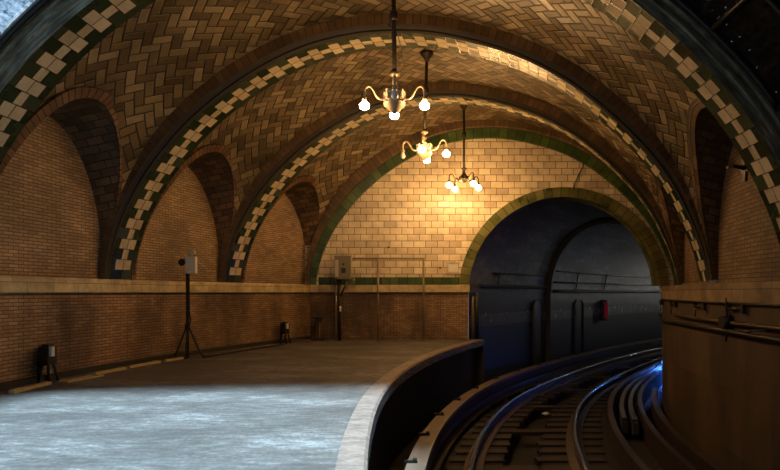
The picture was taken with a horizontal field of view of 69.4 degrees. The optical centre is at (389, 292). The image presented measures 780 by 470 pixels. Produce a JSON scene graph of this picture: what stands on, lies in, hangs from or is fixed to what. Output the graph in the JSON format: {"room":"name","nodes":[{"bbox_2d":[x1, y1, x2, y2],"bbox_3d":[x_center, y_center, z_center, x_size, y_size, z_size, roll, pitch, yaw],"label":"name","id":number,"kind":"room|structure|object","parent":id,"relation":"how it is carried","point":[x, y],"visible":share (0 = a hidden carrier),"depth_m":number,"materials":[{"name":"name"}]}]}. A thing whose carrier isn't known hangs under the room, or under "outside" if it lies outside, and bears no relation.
{"room":"metro station","nodes":[
{"label":"metro station","id":0,"kind":"room"},
{"bbox_2d":[0,28,304,283],"bbox_3d":[-3.770,-1.581,5.444,1.954,3.094,16.216,0,0,5],"label":"wall","id":1,"kind":"structure","parent":0,"point":[49,223],"depth_m":7.99,"materials":[{"name":"beige brick"}]},
{"bbox_2d":[0,86,121,213],"bbox_3d":[-4.031,-1.403,7.180,0.795,2.428,2.494,0,0,10],"label":"arch","id":2,"kind":"object","parent":1,"relation":"attached to","point":[58,100],"visible":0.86,"depth_m":6.73,"materials":[{"name":"red brick"}]},
{"bbox_2d":[131,144,234,279],"bbox_3d":[-3.310,-1.403,9.826,0.777,2.426,2.562,0,0,18],"label":"arch","id":3,"kind":"object","parent":1,"relation":"attached to","point":[220,148],"visible":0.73,"depth_m":9.41,"materials":[{"name":"red brick"}]},
{"bbox_2d":[0,292,309,382],"bbox_3d":[-3.648,0.544,5.444,1.954,1.156,16.216,0,0,5],"label":"wall","id":4,"kind":"structure","parent":0,"point":[87,329],"depth_m":8.64,"materials":[{"name":"brown brick"}]},
{"bbox_2d":[0,275,310,291],"bbox_3d":[-3.689,-0.097,5.444,2.170,0.194,16.237,0,0,5],"label":"ledge","id":5,"kind":"object","parent":4,"relation":"attached to","point":[7,283],"visible":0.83,"depth_m":8.51,"materials":[{"name":"beige stone"}]},
{"bbox_2d":[0,336,311,389],"bbox_3d":[-3.628,1.085,5.444,2.008,0.088,16.222,0,0,5],"label":"baseboard","id":6,"kind":"structure","parent":4,"relation":"attached to","point":[30,380],"depth_m":8.53,"materials":[{"name":"concrete"}]},
{"bbox_2d":[0,339,474,469],"bbox_3d":[-1.364,1.122,5.352,6.811,0.001,16.143,0,0,0],"label":"floor","id":7,"kind":"structure","parent":0,"point":[289,406],"depth_m":5.30,"materials":[{"name":"concrete"}]},
{"bbox_2d":[9,381,51,393],"bbox_3d":[-4.170,1.097,6.542,0.068,0.044,0.646,0,0,2],"label":"wooden plank","id":8,"kind":"object","parent":7,"relation":"on","point":[43,383],"visible":1,"depth_m":6.49,"materials":[{"name":"brown wood"}]},
{"bbox_2d":[37,344,59,382],"bbox_3d":[-4.274,0.887,7.030,0.283,0.481,0.227,0,0,10],"label":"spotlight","id":9,"kind":"object","parent":7,"relation":"on","point":[47,353],"visible":0.91,"depth_m":6.98,"materials":[{"name":"black paint"}]},
{"bbox_2d":[58,374,103,382],"bbox_3d":[-3.976,1.104,7.262,0.163,0.030,0.578,0,0,17],"label":"wooden plank","id":10,"kind":"object","parent":7,"relation":"on","point":[90,376],"visible":1,"depth_m":7.19,"materials":[{"name":"brown wood"}]},
{"bbox_2d":[91,367,126,373],"bbox_3d":[-3.934,1.097,7.902,0.068,0.044,0.612,0,0,13],"label":"wooden plank","id":11,"kind":"object","parent":7,"relation":"on","point":[118,368],"visible":0.95,"depth_m":7.87,"materials":[{"name":"brown wood"}]},
{"bbox_2d":[126,361,160,367],"bbox_3d":[-3.763,1.097,8.622,0.068,0.044,0.680,0,0,16],"label":"wooden plank","id":12,"kind":"object","parent":7,"relation":"on","point":[152,362],"visible":0.98,"depth_m":8.57,"materials":[{"name":"brown wood"}]},
{"bbox_2d":[163,357,183,361],"bbox_3d":[-3.558,1.097,9.262,0.061,0.044,0.422,0,0,18],"label":"wooden plank","id":13,"kind":"object","parent":7,"relation":"on","point":[177,358],"visible":1,"depth_m":9.23,"materials":[{"name":"brown wood"}]},
{"bbox_2d":[174,249,203,357],"bbox_3d":[-3.437,0.192,9.585,0.565,1.860,0.265,0,0,0],"label":"tripod stand","id":14,"kind":"object","parent":7,"relation":"on","point":[190,262],"visible":1,"depth_m":9.61,"materials":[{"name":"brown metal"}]},
{"bbox_2d":[204,344,283,357],"bbox_3d":[-2.748,1.108,10.820,0.077,0.026,2.604,0,0,20],"label":"cable","id":15,"kind":"object","parent":7,"relation":"on","point":[278,344],"visible":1,"depth_m":10.65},
{"bbox_2d":[279,322,290,343],"bbox_3d":[-2.307,0.887,12.367,0.283,0.481,0.227,0,0,29],"label":"utility box","id":16,"kind":"object","parent":7,"relation":"on","point":[284,326],"visible":1,"depth_m":12.33,"materials":[{"name":"black paint"}]},
{"bbox_2d":[310,316,325,340],"bbox_3d":[-1.671,0.840,13.056,0.340,0.565,0.204,0,0,0],"label":"stand","id":17,"kind":"object","parent":7,"relation":"on","point":[317,318],"visible":0.99,"depth_m":13.00,"materials":[{"name":"black paint"}]},
{"bbox_2d":[334,256,354,340],"bbox_3d":[-1.054,0.134,13.114,0.478,1.975,0.224,0,0,0],"label":"utility box","id":18,"kind":"object","parent":7,"relation":"on","point":[342,263],"visible":1,"depth_m":13.03,"materials":[{"name":"grey metal"}]},
{"bbox_2d":[352,258,425,340],"bbox_3d":[-0.016,0.155,13.124,1.716,1.933,0.116,0,0,0],"label":"frame","id":19,"kind":"object","parent":7,"relation":"on","point":[377,259],"visible":1,"depth_m":13.11,"materials":[{"name":"brown metal"}]},
{"bbox_2d":[335,339,483,469],"bbox_3d":[0.679,1.211,5.414,2.034,0.188,16.195,0,0,4],"label":"edge","id":20,"kind":"structure","parent":7,"relation":"attached to","point":[355,448],"depth_m":5.61,"materials":[{"name":"stone"}]},
{"bbox_2d":[36,0,733,267],"bbox_3d":[0.060,-2.133,7.182,9.492,3.910,2.286,0,0,0],"label":"ceiling","id":21,"kind":"structure","parent":0,"point":[158,57],"depth_m":7.68,"materials":[{"name":"tile"}]},
{"bbox_2d":[0,0,779,244],"bbox_3d":[-0.205,-2.166,5.800,9.514,3.979,0.558,0,0,0],"label":"arch","id":22,"kind":"object","parent":21,"relation":"attached to","point":[34,60],"visible":0.93,"depth_m":5.71,"materials":[{"name":"tile"}]},
{"bbox_2d":[359,0,429,118],"bbox_3d":[0.055,-3.144,6.936,0.645,1.883,0.645,0,0,45],"label":"chandelier","id":23,"kind":"object","parent":21,"relation":"hanging from","point":[394,99],"visible":1,"depth_m":6.91,"materials":[{"name":"brown metal"}]},
{"bbox_2d":[310,292,467,338],"bbox_3d":[2.583,1.306,13.423,9.520,2.693,0.001,0,0,0],"label":"wall","id":24,"kind":"structure","parent":0,"point":[400,313],"depth_m":13.42,"materials":[{"name":"brown brick"}]},
{"bbox_2d":[368,348,475,469],"bbox_3d":[0.591,1.870,5.414,1.829,1.428,16.180,0,0,4],"label":"wall","id":25,"kind":"structure","parent":0,"point":[413,405],"depth_m":9.65,"materials":[{"name":"concrete"}]},
{"bbox_2d":[284,105,562,245],"bbox_3d":[1.982,-2.133,12.478,10.136,3.910,2.054,0,0,0],"label":"ceiling","id":26,"kind":"structure","parent":0,"point":[335,165],"depth_m":12.87,"materials":[{"name":"tile"}]},
{"bbox_2d":[241,175,318,282],"bbox_3d":[-2.163,-1.401,12.378,0.748,2.423,2.525,0,0,27],"label":"arch","id":27,"kind":"object","parent":26,"relation":"attached to","point":[308,178],"visible":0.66,"depth_m":12.02,"materials":[{"name":"red brick"}]},
{"bbox_2d":[401,110,449,162],"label":"chandelier","id":28,"kind":"object","parent":26,"relation":"hanging from","point":[424,149],"depth_m":9.53,"materials":[{"name":"brown metal"}]},
{"bbox_2d":[446,105,480,191],"bbox_3d":[1.595,-3.157,12.138,0.650,1.860,0.650,0,0,20],"label":"chandelier","id":29,"kind":"object","parent":26,"relation":"hanging from","point":[463,178],"visible":0.98,"depth_m":12.11,"materials":[{"name":"brown metal"}]},
{"bbox_2d":[188,48,684,282],"bbox_3d":[0.803,-2.133,9.887,9.835,3.910,2.230,0,0,0],"label":"ceiling","id":30,"kind":"structure","parent":0,"point":[258,129],"depth_m":10.33,"materials":[{"name":"tile"}]},
{"bbox_2d":[99,14,716,280],"bbox_3d":[0.340,-2.166,8.507,9.197,3.979,0.558,0,0,0],"label":"arch","id":31,"kind":"object","parent":30,"relation":"attached to","point":[203,110],"visible":0.98,"depth_m":8.28,"materials":[{"name":"brown tile"}]},
{"bbox_2d":[420,50,433,96],"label":"chandelier rod","id":32,"kind":"object","parent":30,"relation":"hanging from","point":[426,55],"depth_m":9.56,"materials":[{"name":"brown metal"}]},
{"bbox_2d":[217,82,683,283],"bbox_3d":[1.303,-2.166,11.186,9.298,3.979,0.558,0,0,0],"label":"arch","id":33,"kind":"object","parent":30,"relation":"attached to","point":[297,153],"visible":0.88,"depth_m":10.96,"materials":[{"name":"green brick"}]},
{"bbox_2d":[476,339,483,385],"bbox_3d":[0.131,1.853,13.423,4.209,1.462,0.001,0,0,0],"label":"wall","id":34,"kind":"structure","parent":0,"point":[479,350],"depth_m":13.42,"materials":[{"name":"concrete"}]},
{"bbox_2d":[305,139,673,290],"bbox_3d":[2.583,-2.193,13.423,9.520,4.318,0.001,0,0,0],"label":"wall","id":35,"kind":"structure","parent":0,"point":[411,210],"depth_m":13.42,"materials":[{"name":"beige tile"}]},
{"bbox_2d":[311,285,469,291],"bbox_3d":[-0.008,-0.090,13.403,3.794,0.180,0.095,0,0,0],"label":"ledge","id":36,"kind":"object","parent":35,"relation":"attached to","point":[314,288],"visible":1,"depth_m":13.36,"materials":[{"name":"beige stone"}]},
{"bbox_2d":[319,277,459,284],"bbox_3d":[-0.001,-0.270,13.427,3.400,0.180,0.048,0,0,0],"label":"tile border","id":37,"kind":"object","parent":36,"relation":"on","point":[322,280],"visible":1,"depth_m":13.40,"materials":[{"name":"green tile"}]},
{"bbox_2d":[446,262,459,273],"bbox_3d":[1.502,-0.578,13.399,0.326,0.279,0.048,0,0,0],"label":"wall plaque","id":38,"kind":"object","parent":35,"relation":"attached to","point":[452,267],"visible":1,"depth_m":13.38,"materials":[{"name":"beige stone"}]},
{"bbox_2d":[305,120,681,284],"bbox_3d":[2.512,-2.146,13.359,9.019,3.992,0.143,0,0,0],"label":"arch","id":39,"kind":"object","parent":35,"relation":"attached to","point":[389,158],"visible":0.77,"depth_m":13.36,"materials":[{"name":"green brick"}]},
{"bbox_2d":[459,187,668,285],"bbox_3d":[4.147,-1.333,13.593,4.999,2.346,0.408,0,0,0],"label":"arch","id":40,"kind":"object","parent":35,"relation":"attached to","point":[649,246],"visible":0.96,"depth_m":13.39,"materials":[{"name":"green tile"}]},
{"bbox_2d":[573,163,583,189],"bbox_3d":[4.487,-2.814,13.382,0.272,0.764,0.024,0,0,0],"label":"cable","id":41,"kind":"object","parent":35,"relation":"attached to","point":[583,163],"visible":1,"depth_m":13.37,"materials":[{"name":"black rubber"}]},
{"bbox_2d":[388,355,661,469],"bbox_3d":[15.479,2.574,21.595,12.581,0.224,57.301,0,0,37],"label":"track bed","id":42,"kind":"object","parent":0,"point":[523,451],"depth_m":9.75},
{"bbox_2d":[448,457,504,464],"bbox_3d":[1.259,2.468,8.242,0.802,0.068,0.218,0,0,0],"label":"tie","id":43,"kind":"object","parent":42,"relation":"on","point":[451,459],"visible":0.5,"depth_m":8.15,"materials":[{"name":"brown wood"}]},
{"bbox_2d":[454,449,508,456],"bbox_3d":[1.405,2.468,8.663,0.802,0.068,0.218,0,0,0],"label":"tie","id":44,"kind":"object","parent":42,"relation":"on","point":[457,451],"visible":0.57,"depth_m":8.62,"materials":[{"name":"brown wood"}]},
{"bbox_2d":[459,441,510,448],"bbox_3d":[1.530,2.468,9.085,0.802,0.068,0.218,0,0,0],"label":"tie","id":45,"kind":"object","parent":42,"relation":"on","point":[507,444],"visible":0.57,"depth_m":9.01,"materials":[{"name":"brown wood"}]},
{"bbox_2d":[461,435,510,441],"bbox_3d":[1.620,2.468,9.506,0.802,0.068,0.218,0,0,0],"label":"tie","id":46,"kind":"object","parent":42,"relation":"on","point":[464,437],"visible":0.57,"depth_m":9.45,"materials":[{"name":"brown wood"}]},
{"bbox_2d":[446,465,540,469],"bbox_3d":[1.442,2.468,7.820,1.319,0.068,0.218,0,0,0],"label":"tie","id":47,"kind":"object","parent":42,"relation":"on","point":[448,467],"visible":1,"depth_m":7.83,"materials":[{"name":"brown wood"}]},
{"bbox_2d":[475,423,520,428],"bbox_3d":[1.974,2.468,10.350,0.802,0.068,0.218,0,0,0],"label":"tie","id":48,"kind":"object","parent":42,"relation":"on","point":[478,425],"visible":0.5,"depth_m":10.30,"materials":[{"name":"brown wood"}]},
{"bbox_2d":[480,418,523,424],"bbox_3d":[2.140,2.468,10.771,0.802,0.068,0.218,0,0,0],"label":"tie","id":49,"kind":"object","parent":42,"relation":"on","point":[520,420],"visible":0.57,"depth_m":10.70,"materials":[{"name":"brown wood"}]},
{"bbox_2d":[485,414,527,419],"bbox_3d":[2.307,2.468,11.193,0.802,0.068,0.218,0,0,0],"label":"tie","id":50,"kind":"object","parent":42,"relation":"on","point":[525,416],"visible":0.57,"depth_m":11.13,"materials":[{"name":"brown wood"}]},
{"bbox_2d":[470,429,545,435],"bbox_3d":[2.088,2.468,9.928,1.319,0.068,0.218,0,0,0],"label":"tie","id":51,"kind":"object","parent":42,"relation":"on","point":[516,432],"visible":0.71,"depth_m":9.82,"materials":[{"name":"brown wood"}]},
{"bbox_2d":[489,409,529,414],"bbox_3d":[2.465,2.468,11.614,0.802,0.068,0.218,0,0,0],"label":"tie","id":52,"kind":"object","parent":42,"relation":"on","point":[490,410],"visible":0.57,"depth_m":11.51,"materials":[{"name":"brown wood"}]},
{"bbox_2d":[504,401,542,404],"bbox_3d":[2.956,2.468,12.458,0.802,0.068,0.218,0,0,0],"label":"tie","id":53,"kind":"object","parent":42,"relation":"on","point":[505,402],"visible":0.43,"depth_m":12.35,"materials":[{"name":"brown wood"}]},
{"bbox_2d":[496,405,560,410],"bbox_3d":[2.955,2.468,12.036,1.319,0.068,0.218,0,0,0],"label":"tie","id":54,"kind":"object","parent":42,"relation":"on","point":[535,407],"visible":0.71,"depth_m":11.93,"materials":[{"name":"brown wood"}]},
{"bbox_2d":[510,398,547,402],"bbox_3d":[3.176,2.468,12.879,0.802,0.068,0.218,0,0,0],"label":"tie","id":55,"kind":"object","parent":42,"relation":"on","point":[535,399],"visible":0.43,"depth_m":12.80,"materials":[{"name":"brown wood"}]},
{"bbox_2d":[404,338,661,469],"bbox_3d":[10.541,2.173,19.806,4.871,0.578,39.847,0,0,38],"label":"board","id":56,"kind":"object","parent":42,"relation":"on","point":[423,453],"visible":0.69,"depth_m":10.58,"materials":[{"name":"wood"}]},
{"bbox_2d":[430,344,661,469],"bbox_3d":[10.581,2.326,19.793,4.866,0.272,39.876,0,0,38],"label":"rail","id":57,"kind":"object","parent":42,"relation":"on","point":[459,426],"visible":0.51,"depth_m":12.66,"materials":[{"name":"metal"}]},
{"bbox_2d":[463,348,661,469],"bbox_3d":[13.518,2.327,21.586,6.127,0.207,47.496,0,0,39],"label":"rail","id":58,"kind":"object","parent":42,"relation":"on","point":[475,460],"visible":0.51,"depth_m":12.04,"materials":[{"name":"metal"}]},
{"bbox_2d":[537,441,601,448],"bbox_3d":[2.890,2.468,9.085,0.986,0.068,0.218,0,0,0],"label":"tie","id":59,"kind":"object","parent":42,"relation":"on","point":[540,444],"visible":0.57,"depth_m":9.03,"materials":[{"name":"brown wood"}]},
{"bbox_2d":[535,457,606,464],"bbox_3d":[2.640,2.468,8.242,0.986,0.068,0.218,0,0,0],"label":"tie","id":60,"kind":"object","parent":42,"relation":"on","point":[538,460],"visible":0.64,"depth_m":8.20,"materials":[{"name":"brown wood"}]},
{"bbox_2d":[537,449,605,456],"bbox_3d":[2.783,2.468,8.663,0.986,0.068,0.218,0,0,0],"label":"tie","id":61,"kind":"object","parent":42,"relation":"on","point":[539,451],"visible":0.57,"depth_m":8.62,"materials":[{"name":"brown wood"}]},
{"bbox_2d":[541,435,602,440],"bbox_3d":[3.065,2.468,9.506,0.986,0.068,0.218,0,0,0],"label":"tie","id":62,"kind":"object","parent":42,"relation":"on","point":[545,437],"visible":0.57,"depth_m":9.45,"materials":[{"name":"brown wood"}]},
{"bbox_2d":[543,429,602,433],"bbox_3d":[3.216,2.468,9.928,0.986,0.068,0.218,0,0,0],"label":"tie","id":63,"kind":"object","parent":42,"relation":"on","point":[548,431],"visible":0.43,"depth_m":9.85,"materials":[{"name":"brown wood"}]},
{"bbox_2d":[545,418,600,422],"bbox_3d":[3.496,2.468,10.771,0.986,0.068,0.218,0,0,0],"label":"tie","id":64,"kind":"object","parent":42,"relation":"on","point":[547,420],"visible":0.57,"depth_m":10.76,"materials":[{"name":"brown wood"}]},
{"bbox_2d":[536,465,610,469],"bbox_3d":[2.546,2.468,7.820,0.986,0.068,0.218,0,0,0],"label":"tie","id":65,"kind":"object","parent":42,"relation":"on","point":[543,467],"visible":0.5,"depth_m":7.83,"materials":[{"name":"brown wood"}]},
{"bbox_2d":[545,423,602,427],"bbox_3d":[3.372,2.468,10.350,0.986,0.068,0.218,0,0,0],"label":"tie","id":66,"kind":"object","parent":42,"relation":"on","point":[549,425],"visible":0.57,"depth_m":10.30,"materials":[{"name":"brown wood"}]},
{"bbox_2d":[549,414,602,417],"bbox_3d":[3.691,2.468,11.193,0.986,0.068,0.218,0,0,0],"label":"tie","id":67,"kind":"object","parent":42,"relation":"on","point":[550,415],"visible":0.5,"depth_m":11.13,"materials":[{"name":"brown wood"}]},
{"bbox_2d":[552,409,602,413],"bbox_3d":[3.862,2.468,11.614,0.986,0.068,0.218,0,0,0],"label":"tie","id":68,"kind":"object","parent":42,"relation":"on","point":[554,411],"visible":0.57,"depth_m":11.60,"materials":[{"name":"brown wood"}]},
{"bbox_2d":[557,405,605,408],"bbox_3d":[4.092,2.468,12.036,0.986,0.068,0.218,0,0,0],"label":"tie","id":69,"kind":"object","parent":42,"relation":"on","point":[560,406],"visible":0.5,"depth_m":11.93,"materials":[{"name":"brown wood"}]},
{"bbox_2d":[564,401,607,404],"bbox_3d":[4.375,2.468,12.458,0.986,0.068,0.218,0,0,0],"label":"tie","id":70,"kind":"object","parent":42,"relation":"on","point":[565,402],"visible":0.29,"depth_m":12.45,"materials":[{"name":"brown wood"}]},
{"bbox_2d":[569,398,608,400],"bbox_3d":[4.614,2.468,12.879,0.986,0.068,0.218,0,0,0],"label":"tie","id":71,"kind":"object","parent":42,"relation":"on","point":[571,399],"visible":0.29,"depth_m":12.80,"materials":[{"name":"brown wood"}]},
{"bbox_2d":[574,395,609,396],"bbox_3d":[4.871,2.468,13.301,0.986,0.068,0.218,0,0,0],"label":"tie","id":72,"kind":"object","parent":42,"relation":"on","point":[574,395],"visible":0.29,"depth_m":13.29,"materials":[{"name":"brown wood"}]},
{"bbox_2d":[566,357,661,469],"bbox_3d":[14.993,2.327,21.586,6.127,0.207,47.496,0,0,39],"label":"rail","id":73,"kind":"object","parent":42,"relation":"on","point":[577,459],"visible":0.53,"depth_m":10.48,"materials":[{"name":"metal"}]},
{"bbox_2d":[610,367,633,369],"bbox_3d":[7.339,2.468,18.360,1.319,0.068,0.218,0,0,0],"label":"tie","id":74,"kind":"object","parent":42,"relation":"on","point":[619,368],"visible":0.29,"depth_m":18.25,"materials":[{"name":"brown wood"}]},
{"bbox_2d":[607,361,660,469],"bbox_3d":[10.828,2.285,17.714,3.707,0.354,32.660,0,0,36],"label":"guard","id":75,"kind":"object","parent":42,"relation":"on","point":[627,459],"visible":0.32,"depth_m":8.59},
{"bbox_2d":[619,364,661,432],"bbox_3d":[12.689,2.230,20.657,2.034,0.245,28.516,0,0,42],"label":"rail","id":76,"kind":"object","parent":42,"relation":"on","point":[624,398],"visible":0.23,"depth_m":11.62,"materials":[{"name":"metal"}]},
{"bbox_2d":[628,367,661,434],"bbox_3d":[12.833,2.230,20.613,2.057,0.245,28.614,0,0,42],"label":"rail","id":77,"kind":"object","parent":42,"relation":"on","point":[633,421],"visible":0.29,"depth_m":10.98,"materials":[{"name":"metal"}]},
{"bbox_2d":[637,359,654,361],"bbox_3d":[9.168,2.468,20.468,1.319,0.068,0.218,0,0,0],"label":"tie","id":78,"kind":"object","parent":42,"relation":"on","point":[645,360],"visible":0.21,"depth_m":20.43,"materials":[{"name":"brown wood"}]},
{"bbox_2d":[638,370,698,469],"bbox_3d":[11.810,2.278,18.109,3.830,0.367,33.744,0,0,36],"label":"wooden walkway timber","id":79,"kind":"object","parent":42,"relation":"on","point":[665,455],"visible":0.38,"depth_m":8.46,"materials":[{"name":"brown wood"}]},
{"bbox_2d":[651,388,725,469],"bbox_3d":[4.431,2.268,7.888,0.695,0.388,9.111,0,0,13],"label":"board","id":80,"kind":"object","parent":42,"relation":"on","point":[701,461],"visible":0.78,"depth_m":8.11,"materials":[{"name":"brown wood"}]},
{"bbox_2d":[469,197,661,291],"bbox_3d":[19.377,-1.136,28.548,34.998,2.271,30.223,0,0,0],"label":"ceiling","id":81,"kind":"structure","parent":0,"point":[527,240],"depth_m":16.33,"materials":[{"name":"paint"}]},
{"bbox_2d":[477,284,547,288],"bbox_3d":[3.433,-0.152,15.344,0.125,0.090,4.088,0,0,39],"label":"cable","id":82,"kind":"object","parent":81,"relation":"attached to","point":[479,285],"visible":1,"depth_m":15.21,"materials":[{"name":"black rubber"}]},
{"bbox_2d":[492,272,547,276],"bbox_3d":[3.652,-0.491,15.613,0.062,0.039,3.402,0,0,39],"label":"cable","id":83,"kind":"object","parent":81,"relation":"attached to","point":[492,272],"visible":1,"depth_m":15.59,"materials":[{"name":"black rubber"}]},
{"bbox_2d":[553,281,651,285],"bbox_3d":[13.291,-0.307,25.217,23.282,0.052,1.032,0,0,-42],"label":"cable","id":84,"kind":"object","parent":81,"relation":"attached to","point":[554,281],"visible":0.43,"depth_m":20.25,"materials":[{"name":"black rubber"}]},
{"bbox_2d":[556,270,650,277],"bbox_3d":[13.351,-0.616,25.218,23.269,0.108,1.026,0,0,-42],"label":"cable","id":85,"kind":"object","parent":81,"relation":"attached to","point":[556,270],"visible":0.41,"depth_m":20.04,"materials":[{"name":"black rubber"}]},
{"bbox_2d":[552,289,661,292],"bbox_3d":[13.285,-0.037,25.217,23.289,0.103,1.085,0,0,-42],"label":"cable","id":86,"kind":"object","parent":81,"relation":"attached to","point":[554,290],"visible":0.51,"depth_m":20.52,"materials":[{"name":"black rubber"}]},
{"bbox_2d":[469,292,661,382],"bbox_3d":[19.494,1.326,26.978,44.400,2.652,7.327,0,0,-40],"label":"wall","id":87,"kind":"structure","parent":0,"point":[632,317],"depth_m":17.39,"materials":[{"name":"grey concrete"}]},
{"bbox_2d":[472,296,474,338],"bbox_3d":[1.999,0.588,13.593,0.088,1.054,0.244,0,0,0],"label":"conduit pipe","id":88,"kind":"object","parent":87,"relation":"attached to","point":[473,297],"visible":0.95,"depth_m":13.48,"materials":[{"name":"metal"}]},
{"bbox_2d":[475,293,478,338],"bbox_3d":[2.103,0.564,13.627,0.088,1.102,0.088,0,0,22],"label":"conduit pipe","id":89,"kind":"object","parent":87,"relation":"attached to","point":[476,294],"visible":1,"depth_m":13.59,"materials":[{"name":"metal"}]},
{"bbox_2d":[532,300,543,373],"bbox_3d":[4.342,1.320,16.523,0.068,2.187,0.776,0,0,37],"label":"frame","id":90,"kind":"object","parent":87,"relation":"attached to","point":[537,308],"visible":0.76,"depth_m":16.51,"materials":[{"name":"black paint"}]},
{"bbox_2d":[573,299,583,362],"bbox_3d":[6.287,1.320,18.767,0.068,2.187,0.804,0,0,40],"label":"frame","id":91,"kind":"object","parent":87,"relation":"attached to","point":[578,307],"visible":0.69,"depth_m":18.78,"materials":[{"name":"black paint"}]},
{"bbox_2d":[601,300,607,320],"bbox_3d":[7.729,0.646,20.351,0.221,0.748,0.190,0,0,0],"label":"signal","id":92,"kind":"object","parent":87,"relation":"attached to","point":[604,304],"visible":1,"depth_m":20.28,"materials":[{"name":"red"}]},
{"bbox_2d":[546,217,621,371],"bbox_3d":[6.655,0.136,16.959,4.760,5.032,0.082,0,0,0],"label":"arch","id":93,"kind":"object","parent":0,"point":[605,220],"visible":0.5,"depth_m":17.00,"materials":[{"name":"concrete"}]},
{"bbox_2d":[662,298,779,469],"bbox_3d":[4.886,1.343,5.444,1.954,2.482,16.216,0,0,5],"label":"wall","id":94,"kind":"structure","parent":0,"point":[723,397],"depth_m":6.87,"materials":[{"name":"paint"}]},
{"bbox_2d":[669,301,676,313],"bbox_3d":[4.614,0.252,9.159,0.067,0.218,0.429,0,0,18],"label":"bracket","id":95,"kind":"object","parent":94,"relation":"attached to","point":[674,303],"visible":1,"depth_m":9.05,"materials":[{"name":"black metal"}]},
{"bbox_2d":[693,303,705,315],"bbox_3d":[4.216,0.252,7.664,0.066,0.218,0.419,0,0,12],"label":"bracket","id":96,"kind":"object","parent":94,"relation":"attached to","point":[702,306],"visible":0.96,"depth_m":7.54,"materials":[{"name":"black metal"}]},
{"bbox_2d":[658,312,779,342],"bbox_3d":[4.532,0.480,7.852,0.632,0.096,9.024,0,0,13],"label":"cable","id":97,"kind":"object","parent":94,"relation":"attached to","point":[728,331],"visible":0.98,"depth_m":6.67,"materials":[{"name":"metal"}]},
{"bbox_2d":[660,298,779,305],"bbox_3d":[4.500,0.129,7.710,0.565,0.023,8.720,0,0,13],"label":"conduit","id":98,"kind":"object","parent":94,"relation":"attached to","point":[757,304],"visible":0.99,"depth_m":6.70,"materials":[{"name":"black metal"}]},
{"bbox_2d":[662,281,779,303],"bbox_3d":[5.100,0.000,5.444,2.407,0.231,16.260,0,0,5],"label":"ledge","id":99,"kind":"object","parent":94,"relation":"attached to","point":[768,292],"visible":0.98,"depth_m":6.72,"materials":[{"name":"brown stone"}]},
{"bbox_2d":[718,298,733,341],"bbox_3d":[4.002,0.327,6.698,0.122,0.519,0.170,0,0,0],"label":"junction box","id":100,"kind":"object","parent":94,"relation":"attached to","point":[723,321],"visible":0.96,"depth_m":6.67,"materials":[{"name":"black paint"}]},
{"bbox_2d":[673,313,779,330],"bbox_3d":[4.061,0.359,6.203,0.276,0.052,5.634,0,0,8],"label":"conduit","id":101,"kind":"object","parent":94,"relation":"attached to","point":[734,323],"visible":0.9,"depth_m":6.40,"materials":[{"name":"brown metal"}]},
{"bbox_2d":[744,329,765,332],"bbox_3d":[3.874,0.411,5.984,0.025,0.071,0.413,0,0,7],"label":"cord","id":102,"kind":"object","parent":101,"relation":"hanging from","point":[752,330],"visible":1,"depth_m":5.97,"materials":[{"name":"black rubber"}]},
{"bbox_2d":[727,305,745,316],"bbox_3d":[4.003,0.252,6.508,0.065,0.218,0.413,0,0,8],"label":"bracket","id":103,"kind":"object","parent":94,"relation":"attached to","point":[742,308],"visible":0.97,"depth_m":6.36,"materials":[{"name":"black metal"}]},
{"bbox_2d":[682,145,779,284],"bbox_3d":[5.294,-1.530,5.444,1.954,2.924,16.216,0,0,5],"label":"wall","id":104,"kind":"structure","parent":0,"point":[748,244],"depth_m":7.38,"materials":[{"name":"brick"}]},
{"bbox_2d":[652,174,679,282],"bbox_3d":[4.956,-1.315,9.957,0.756,2.249,2.561,0,0,18],"label":"arch","id":105,"kind":"object","parent":104,"relation":"attached to","point":[658,186],"visible":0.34,"depth_m":10.73,"materials":[{"name":"tile"}]},
{"bbox_2d":[686,98,711,278],"bbox_3d":[4.196,-1.315,7.219,0.764,2.250,2.492,0,0,10],"label":"arch","id":106,"kind":"object","parent":104,"relation":"attached to","point":[696,105],"visible":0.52,"depth_m":7.79,"materials":[{"name":"tile"}]},
{"bbox_2d":[726,159,748,181],"bbox_3d":[4.416,-1.593,7.208,0.283,0.340,0.163,0,0,0],"label":"security camera","id":107,"kind":"object","parent":104,"relation":"attached to","point":[743,168],"visible":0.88,"depth_m":7.17,"materials":[{"name":"black paint"}]},
{"bbox_3d":[0.345,-2.116,1.418,10.540,3.849,8.276,0,0,0],"label":"ceiling","id":108,"kind":"structure","parent":0,"visible":0},
{"bbox_2d":[0,0,779,111],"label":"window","id":109,"kind":"structure","parent":108,"relation":"attached to","point":[757,22],"depth_m":5.32,"materials":[{"name":"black glass"}]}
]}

